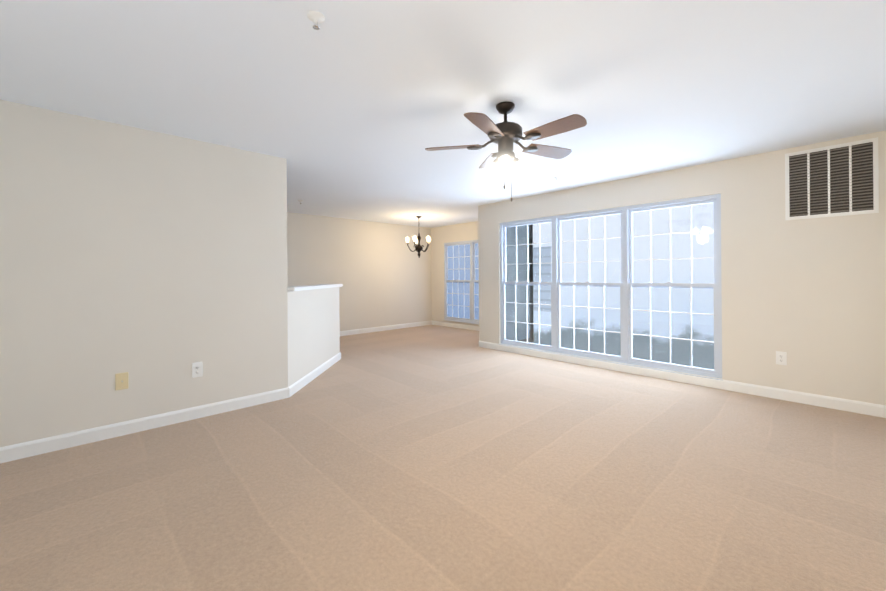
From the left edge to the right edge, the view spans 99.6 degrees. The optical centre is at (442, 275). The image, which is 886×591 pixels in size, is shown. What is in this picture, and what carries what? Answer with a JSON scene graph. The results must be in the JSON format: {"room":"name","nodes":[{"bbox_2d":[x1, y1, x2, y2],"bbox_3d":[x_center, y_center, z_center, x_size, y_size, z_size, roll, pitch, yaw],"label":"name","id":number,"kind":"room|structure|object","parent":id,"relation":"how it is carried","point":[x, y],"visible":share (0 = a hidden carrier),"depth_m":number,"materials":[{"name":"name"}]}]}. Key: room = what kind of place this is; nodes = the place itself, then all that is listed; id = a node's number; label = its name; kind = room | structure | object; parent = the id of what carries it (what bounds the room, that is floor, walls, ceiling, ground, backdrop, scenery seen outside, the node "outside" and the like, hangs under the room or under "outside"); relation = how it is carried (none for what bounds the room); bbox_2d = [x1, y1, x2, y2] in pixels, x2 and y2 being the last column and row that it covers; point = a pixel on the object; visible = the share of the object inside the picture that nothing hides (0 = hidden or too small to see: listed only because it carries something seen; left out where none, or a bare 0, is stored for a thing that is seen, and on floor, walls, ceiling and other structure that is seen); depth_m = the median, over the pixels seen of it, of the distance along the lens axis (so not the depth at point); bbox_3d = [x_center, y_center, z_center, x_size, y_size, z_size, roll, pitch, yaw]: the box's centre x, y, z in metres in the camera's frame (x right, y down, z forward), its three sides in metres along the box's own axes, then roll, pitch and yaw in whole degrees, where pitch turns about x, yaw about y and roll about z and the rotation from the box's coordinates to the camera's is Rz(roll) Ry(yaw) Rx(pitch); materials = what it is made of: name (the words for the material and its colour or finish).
{"room":"empty living room","nodes":[
{"label":"empty living room","id":0,"kind":"room"},
{"bbox_2d":[0,100,287,446],"bbox_3d":[-2.572,0.037,3.065,2.520,2.480,0.120,0,0,-44],"label":"wall","id":1,"kind":"structure","parent":0,"point":[153,264],"depth_m":3.02,"materials":[{"name":"paint"}]},
{"bbox_2d":[115,372,128,389],"bbox_3d":[-2.556,0.847,2.980,0.080,0.132,0.016,0,0,-44],"label":"outlet","id":2,"kind":"object","parent":1,"relation":"attached to","point":[121,381],"visible":1,"depth_m":2.98,"materials":[{"name":"beige plastic"}]},
{"bbox_2d":[0,387,288,462],"bbox_3d":[-2.474,1.224,3.055,2.400,0.105,0.015,0,0,-44],"label":"baseboard","id":3,"kind":"structure","parent":1,"relation":"attached to","point":[41,446],"depth_m":3.00,"materials":[{"name":"white wood"}]},
{"bbox_2d":[192,362,202,377],"bbox_3d":[-2.189,0.845,3.334,0.080,0.132,0.009,0,0,-44],"label":"duplex electrical outlet","id":4,"kind":"object","parent":1,"relation":"attached to","point":[197,369],"visible":1,"depth_m":3.33,"materials":[{"name":"white plastic"}]},
{"bbox_2d":[287,287,339,386],"bbox_3d":[-1.650,0.723,4.780,0.120,1.100,1.780,0,0,1],"label":"wall","id":5,"kind":"structure","parent":0,"point":[313,331],"depth_m":4.54,"materials":[{"name":"paint"}]},
{"bbox_2d":[288,352,340,396],"bbox_3d":[-1.579,1.220,4.777,0.015,0.105,1.780,0,0,1],"label":"baseboard","id":6,"kind":"structure","parent":5,"relation":"attached to","point":[298,385],"depth_m":4.53,"materials":[{"name":"white wood"}]},
{"bbox_2d":[287,284,342,290],"bbox_3d":[-1.678,0.153,4.824,0.270,0.040,1.745,0,0,1],"label":"trim","id":7,"kind":"structure","parent":5,"relation":"on","point":[303,287],"depth_m":4.50,"materials":[{"name":"white wood"}]},
{"bbox_2d":[287,212,431,330],"bbox_3d":[-2.985,0.046,7.143,7.540,2.480,0.120,0,0,-44],"label":"wall","id":8,"kind":"structure","parent":0,"point":[380,272],"depth_m":8.26,"materials":[{"name":"paint"}]},
{"bbox_2d":[340,320,431,335],"bbox_3d":[-2.931,1.233,7.092,7.300,0.105,0.015,0,0,-44],"label":"baseboard","id":9,"kind":"structure","parent":8,"relation":"attached to","point":[375,329],"depth_m":8.57,"materials":[{"name":"white wood"}]},
{"bbox_2d":[0,325,885,590],"bbox_3d":[-0.334,1.313,4.361,7.540,0.100,7.790,0,0,-44],"label":"floor","id":10,"kind":"structure","parent":0,"point":[431,458],"depth_m":2.19,"materials":[{"name":"carpet"}]},
{"bbox_2d":[0,0,885,227],"bbox_3d":[-0.352,-1.267,4.365,7.540,0.100,7.790,0,0,-44],"label":"ceiling","id":11,"kind":"structure","parent":0,"point":[351,109],"depth_m":2.36,"materials":[{"name":"paint"}]},
{"bbox_2d":[307,11,324,29],"bbox_3d":[-0.598,-1.193,1.765,0.080,0.052,0.080,0,0,-44],"label":"sprinkler head","id":12,"kind":"object","parent":11,"relation":"attached to","point":[316,17],"visible":0.98,"depth_m":1.75},
{"bbox_2d":[405,216,430,257],"bbox_3d":[-0.478,-0.780,7.712,0.549,0.860,0.551,0,0,-44],"label":"dining chandelier","id":13,"kind":"object","parent":11,"relation":"hanging from","point":[418,247],"visible":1,"depth_m":7.68,"materials":[{"name":"brown metal"}]},
{"bbox_2d":[425,101,586,201],"bbox_3d":[0.486,-0.877,2.673,1.143,0.697,1.097,0,0,-44],"label":"ceiling fan","id":14,"kind":"object","parent":11,"relation":"hanging from","point":[505,135],"visible":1,"depth_m":2.63,"materials":[{"name":"brown wood"}]},
{"bbox_2d":[431,221,533,337],"bbox_3d":[0.720,0.023,8.630,0.120,2.480,3.070,0,0,-44],"label":"wall","id":15,"kind":"structure","parent":0,"point":[441,236],"depth_m":9.32,"materials":[{"name":"paint"}]},
{"bbox_2d":[432,321,478,330],"bbox_3d":[0.679,1.211,8.581,0.015,0.105,2.830,0,0,-44],"label":"baseboard","id":16,"kind":"structure","parent":15,"relation":"attached to","point":[460,326],"depth_m":8.95,"materials":[{"name":"white wood"}]},
{"bbox_2d":[444,240,478,323],"bbox_3d":[0.669,0.154,8.608,0.115,1.902,1.830,0,0,-44],"label":"dining room window","id":17,"kind":"structure","parent":15,"relation":"in","point":[472,281],"depth_m":8.82,"materials":[{"name":"white"}]},
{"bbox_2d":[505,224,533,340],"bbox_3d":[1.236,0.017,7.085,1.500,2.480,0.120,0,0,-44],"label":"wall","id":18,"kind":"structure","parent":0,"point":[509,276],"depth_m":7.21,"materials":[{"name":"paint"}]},
{"bbox_2d":[478,130,885,404],"bbox_3d":[2.354,0.005,4.892,0.160,2.480,4.840,0,0,-44],"label":"wall","id":19,"kind":"structure","parent":0,"point":[808,296],"depth_m":3.75,"materials":[{"name":"paint"}]},
{"bbox_2d":[499,194,721,379],"bbox_3d":[2.018,0.137,5.199,0.115,2.037,3.050,0,0,-44],"label":"living room window","id":20,"kind":"structure","parent":19,"relation":"in","point":[626,284],"depth_m":4.84,"materials":[{"name":"white"}]},
{"bbox_2d":[479,341,885,417],"bbox_3d":[2.258,1.194,4.874,0.015,0.105,4.720,0,0,-44],"label":"baseboard","id":21,"kind":"structure","parent":19,"relation":"attached to","point":[871,409],"depth_m":4.04,"materials":[{"name":"white wood"}]},
{"bbox_2d":[776,351,786,364],"bbox_3d":[3.360,0.826,3.717,0.009,0.132,0.080,0,0,-44],"label":"duplex electrical outlet","id":22,"kind":"object","parent":19,"relation":"attached to","point":[781,358],"visible":1,"depth_m":3.71,"materials":[{"name":"white plastic"}]},
{"bbox_2d":[785,137,878,219],"bbox_3d":[3.581,-0.868,3.472,0.017,0.655,0.600,0,0,-44],"label":"air vent","id":23,"kind":"object","parent":19,"relation":"in","point":[836,180],"visible":1,"depth_m":3.45,"materials":[{"name":"white metal"}]}
]}

